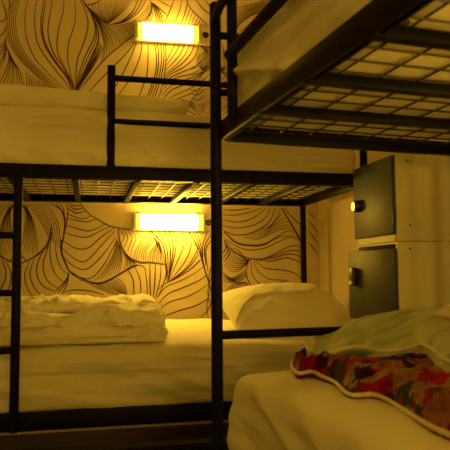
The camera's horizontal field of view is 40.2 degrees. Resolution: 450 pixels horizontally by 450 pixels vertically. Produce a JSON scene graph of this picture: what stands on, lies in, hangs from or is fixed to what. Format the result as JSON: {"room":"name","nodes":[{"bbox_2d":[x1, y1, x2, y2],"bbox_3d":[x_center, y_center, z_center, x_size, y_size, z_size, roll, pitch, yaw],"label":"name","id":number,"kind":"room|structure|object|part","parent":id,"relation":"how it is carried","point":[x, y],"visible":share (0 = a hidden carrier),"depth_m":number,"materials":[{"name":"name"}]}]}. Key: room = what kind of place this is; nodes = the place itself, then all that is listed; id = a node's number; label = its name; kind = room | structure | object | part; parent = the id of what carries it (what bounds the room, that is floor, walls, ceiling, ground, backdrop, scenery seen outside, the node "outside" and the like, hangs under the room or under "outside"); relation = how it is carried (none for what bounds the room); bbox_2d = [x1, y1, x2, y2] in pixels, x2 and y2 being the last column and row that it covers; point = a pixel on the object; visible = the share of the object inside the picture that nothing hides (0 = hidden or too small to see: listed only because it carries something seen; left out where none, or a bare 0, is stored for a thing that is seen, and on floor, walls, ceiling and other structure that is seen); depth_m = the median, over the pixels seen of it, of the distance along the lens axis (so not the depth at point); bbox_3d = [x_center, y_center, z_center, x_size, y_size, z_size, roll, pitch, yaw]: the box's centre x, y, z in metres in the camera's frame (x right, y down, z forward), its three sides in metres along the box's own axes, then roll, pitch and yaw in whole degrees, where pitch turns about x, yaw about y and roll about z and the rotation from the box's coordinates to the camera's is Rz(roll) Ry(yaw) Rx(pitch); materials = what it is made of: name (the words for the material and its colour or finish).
{"room":"dormitory","nodes":[
{"label":"dormitory","id":0,"kind":"room"},
{"bbox_2d":[23,436,228,449],"bbox_3d":[-0.531,1.134,0.943,4.000,0.100,5.650,1,-5,-13],"label":"floor","id":1,"kind":"structure","parent":0,"point":[193,443],"depth_m":3.63,"materials":[{"name":"brown wood"}]},
{"bbox_2d":[0,65,366,433],"bbox_3d":[-0.380,0.286,3.219,2.037,1.959,0.943,1,-5,-13],"label":"bunk bed","id":2,"kind":"object","parent":1,"relation":"on","point":[15,421],"visible":0.51,"depth_m":2.80,"materials":[{"name":"black paint"}]},
{"bbox_3d":[-0.518,-0.481,2.800,0.037,0.495,0.037,1,-5,-13],"label":"guard rail","id":3,"kind":"part","parent":2,"relation":"part of","materials":[{"name":"black metal"}]},
{"bbox_3d":[-0.282,0.844,2.756,1.978,0.078,0.052,1,-5,-13],"label":"rail","id":4,"kind":"part","parent":2,"relation":"part of","materials":[{"name":"black metal"}]},
{"bbox_3d":[-0.479,-0.161,3.686,1.978,0.060,0.052,1,-5,-13],"label":"rail","id":5,"kind":"part","parent":2,"relation":"part of","materials":[{"name":"black metal"}]},
{"bbox_2d":[0,319,309,412],"bbox_3d":[-0.384,0.695,3.217,2.012,0.346,0.995,1,-5,-13],"label":"mattress","id":6,"kind":"object","parent":2,"relation":"on","point":[176,369],"visible":0.48,"depth_m":2.75,"materials":[{"name":"beige fabric"}]},
{"bbox_2d":[0,294,168,346],"bbox_3d":[-0.830,0.462,3.127,1.045,0.212,0.833,1,-5,-13],"label":"duvet","id":7,"kind":"object","parent":6,"relation":"on","point":[57,319],"visible":0.95,"depth_m":2.82,"materials":[{"name":"white fabric"}]},
{"bbox_2d":[223,282,355,329],"bbox_3d":[0.333,0.448,3.369,0.702,0.266,0.432,1,-5,-16],"label":"pillow","id":8,"kind":"object","parent":6,"relation":"on","point":[273,305],"visible":0.78,"depth_m":3.22,"materials":[{"name":"white fabric"}]},
{"bbox_3d":[0.083,-0.666,2.950,1.235,0.029,0.029,1,-5,-13],"label":"guard rail","id":9,"kind":"part","parent":2,"relation":"part of","materials":[{"name":"black metal"}]},
{"bbox_3d":[-0.290,-0.231,2.844,1.978,0.060,0.052,1,-5,-13],"label":"rail","id":10,"kind":"part","parent":2,"relation":"part of","materials":[{"name":"black metal"}]},
{"bbox_2d":[0,105,355,198],"bbox_3d":[-0.385,-0.354,3.281,2.008,0.309,0.923,1,-5,-13],"label":"mattress","id":11,"kind":"object","parent":2,"relation":"on","point":[61,135],"visible":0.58,"depth_m":2.84,"materials":[{"name":"beige fabric"}]},
{"bbox_2d":[0,84,189,113],"bbox_3d":[-0.788,-0.566,3.178,1.131,0.118,0.770,1,-5,-13],"label":"duvet","id":12,"kind":"object","parent":11,"relation":"on","point":[10,94],"visible":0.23,"depth_m":2.83,"materials":[{"name":"white fabric"}]},
{"bbox_3d":[0.085,-0.465,2.934,1.235,0.026,0.026,1,-5,-13],"label":"guard rail","id":13,"kind":"part","parent":2,"relation":"part of","materials":[{"name":"black metal"}]},
{"bbox_3d":[0.499,0.556,3.860,0.037,1.514,0.037,1,-5,-13],"label":"post","id":14,"kind":"part","parent":2,"relation":"part of","materials":[{"name":"black metal"}]},
{"bbox_3d":[0.592,-0.179,3.483,0.025,0.048,0.871,1,-5,-13],"label":"rail","id":15,"kind":"part","parent":2,"relation":"part of","materials":[{"name":"black metal"}]},
{"bbox_3d":[0.693,0.280,3.008,0.037,1.923,0.037,1,-5,-13],"label":"post","id":16,"kind":"part","parent":2,"relation":"part of","materials":[{"name":"black metal"}]},
{"bbox_2d":[210,0,449,449],"bbox_3d":[0.718,-0.085,1.171,1.000,2.350,2.017,1,-5,-18],"label":"bunk bed","id":17,"kind":"object","parent":1,"relation":"on","point":[378,20],"visible":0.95,"depth_m":1.74,"materials":[{"name":"black paint"}]},
{"bbox_3d":[-0.026,0.213,1.949,0.037,1.894,0.037,1,-5,-18],"label":"post","id":18,"kind":"part","parent":17,"relation":"part of","materials":[{"name":"black metal"}]},
{"bbox_3d":[0.259,-0.749,1.079,0.048,0.035,1.982,1,-5,-18],"label":"guard rail","id":19,"kind":"part","parent":17,"relation":"part of","materials":[{"name":"black metal"}]},
{"bbox_3d":[0.419,-0.424,2.146,0.945,0.024,0.024,1,-5,-18],"label":"guard rail","id":20,"kind":"part","parent":17,"relation":"part of","materials":[{"name":"black metal"}]},
{"bbox_3d":[0.418,-0.614,2.162,0.945,0.024,0.024,1,-5,-18],"label":"guard rail","id":21,"kind":"part","parent":17,"relation":"part of","materials":[{"name":"black metal"}]},
{"bbox_3d":[0.021,-0.582,1.864,0.032,0.536,0.032,1,-5,-18],"label":"guard rail","id":22,"kind":"part","parent":17,"relation":"part of","materials":[{"name":"black metal"}]},
{"bbox_3d":[0.292,-0.585,0.991,0.033,0.033,1.822,1,-5,-18],"label":"guard rail","id":23,"kind":"part","parent":17,"relation":"part of","materials":[{"name":"black metal"}]},
{"bbox_3d":[0.425,0.356,2.083,0.945,0.028,0.028,1,-5,-18],"label":"guard rail","id":24,"kind":"part","parent":17,"relation":"part of","materials":[{"name":"black metal"}]},
{"bbox_3d":[0.295,-0.381,1.059,0.028,0.060,1.958,1,-5,-18],"label":"rail","id":25,"kind":"part","parent":17,"relation":"part of","materials":[{"name":"black metal"}]},
{"bbox_3d":[0.420,-0.288,2.135,0.923,0.048,0.025,1,-5,-18],"label":"rail","id":26,"kind":"part","parent":17,"relation":"part of","materials":[{"name":"black metal"}]},
{"bbox_2d":[224,0,449,138],"bbox_3d":[0.710,-0.517,1.211,0.933,0.282,1.990,1,-5,-18],"label":"mattress","id":27,"kind":"object","parent":17,"relation":"on","point":[298,26],"visible":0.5,"depth_m":1.55,"materials":[{"name":"beige fabric"}]},
{"bbox_2d":[227,362,449,449],"bbox_3d":[0.732,0.531,1.120,0.948,0.315,1.969,1,-5,-18],"label":"mattress","id":28,"kind":"object","parent":17,"relation":"on","point":[281,410],"visible":0.64,"depth_m":1.43,"materials":[{"name":"beige fabric"}]},
{"bbox_2d":[290,307,449,441],"bbox_3d":[0.578,0.321,1.611,0.668,0.198,1.374,1,-5,-13],"label":"comforter","id":29,"kind":"object","parent":28,"relation":"on","point":[388,357],"visible":0.96,"depth_m":1.59,"materials":[{"name":"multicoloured fabric"}]},
{"bbox_2d":[431,304,449,321],"bbox_3d":[0.724,0.171,1.269,0.550,0.117,0.220,1,-5,-15],"label":"folded cloth","id":30,"kind":"object","parent":29,"relation":"on","point":[443,313],"visible":1,"depth_m":1.27,"materials":[{"name":"beige fabric"}]},
{"bbox_3d":[0.818,0.993,2.662,0.396,0.363,0.394,1,-5,-13],"label":"locker","id":31,"kind":"object","parent":1,"relation":"on","visible":0},
{"bbox_3d":[0.816,0.629,2.692,0.396,0.363,0.394,1,-5,-13],"label":"locker","id":32,"kind":"object","parent":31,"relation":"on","visible":0},
{"bbox_2d":[348,242,449,318],"bbox_3d":[0.799,0.265,2.718,0.426,0.363,0.395,1,-5,-13],"label":"locker","id":33,"kind":"object","parent":32,"relation":"on","point":[390,276],"visible":0.8,"depth_m":2.55,"materials":[{"name":"beige metal"}]},
{"bbox_3d":[0.639,0.263,2.682,0.015,0.305,0.376,1,-5,-18],"label":"door","id":34,"kind":"part","parent":33,"relation":"part of","materials":[{"name":"grey metal"}]},
{"bbox_2d":[351,153,449,245],"bbox_3d":[0.810,-0.098,2.752,0.396,0.363,0.394,1,-5,-13],"label":"locker","id":35,"kind":"object","parent":33,"relation":"on","point":[398,197],"visible":0.95,"depth_m":2.57,"materials":[{"name":"white wood"}]},
{"bbox_3d":[0.654,-0.112,2.719,0.015,0.327,0.376,1,-5,-12],"label":"door","id":36,"kind":"part","parent":35,"relation":"part of","materials":[{"name":"grey metal"}]},
{"bbox_2d":[0,0,319,435],"bbox_3d":[-1.147,-0.211,3.769,3.800,3.050,0.101,1,-5,-13],"label":"wall","id":37,"kind":"structure","parent":0,"point":[82,248],"depth_m":3.86,"materials":[{"name":"paper"}]},
{"bbox_2d":[0,422,228,449],"bbox_3d":[-1.125,1.262,3.593,3.800,0.085,0.015,1,-5,-13],"label":"baseboard","id":38,"kind":"structure","parent":37,"relation":"attached to","point":[202,430],"depth_m":3.68,"materials":[{"name":"brown wood"}]},
{"bbox_2d":[132,212,210,230],"bbox_3d":[-0.320,-0.019,3.845,0.512,0.107,0.083,1,-5,-13],"label":"wall lamp","id":39,"kind":"object","parent":37,"relation":"attached to","point":[140,221],"visible":0.84,"depth_m":3.81,"materials":[{"name":"beige plastic"}]},
{"bbox_2d":[205,215,210,229],"bbox_3d":[-0.103,-0.015,3.901,0.061,0.090,0.014,1,-5,-13],"label":"socket","id":40,"kind":"object","parent":39,"relation":"attached to","point":[207,217],"depth_m":3.89,"materials":[{"name":"white plastic"}]},
{"bbox_2d":[134,20,209,45],"bbox_3d":[-0.327,-1.230,3.944,0.502,0.116,0.083,0,-5,-13],"label":"wall lamp","id":41,"kind":"object","parent":37,"relation":"attached to","point":[143,32],"visible":0.88,"depth_m":3.91,"materials":[{"name":"beige plastic"}]},
{"bbox_2d":[138,22,198,42],"bbox_3d":[-0.361,-1.231,3.920,0.385,0.107,0.050,0,-5,-13],"label":"diffuser","id":42,"kind":"object","parent":41,"relation":"attached to","point":[147,32],"depth_m":3.91,"materials":[{"name":"white plastic"}]},
{"bbox_2d":[200,28,209,42],"bbox_3d":[-0.126,-1.231,3.997,0.085,0.099,0.014,1,-5,-13],"label":"socket","id":43,"kind":"object","parent":41,"relation":"attached to","point":[204,32],"depth_m":3.99,"materials":[{"name":"white plastic"}]},
{"bbox_2d":[318,136,409,309],"bbox_3d":[0.787,-0.237,3.605,0.097,3.050,1.070,1,-5,-13],"label":"wall","id":44,"kind":"structure","parent":0,"point":[336,215],"depth_m":3.77,"materials":[{"name":"beige paint"}]},
{"bbox_2d":[416,139,449,154],"bbox_3d":[1.361,-0.414,1.497,0.100,3.050,5.650,1,-5,-13],"label":"wall","id":45,"kind":"structure","parent":0,"point":[416,139],"depth_m":2.92,"materials":[{"name":"beige paint"}]}
]}

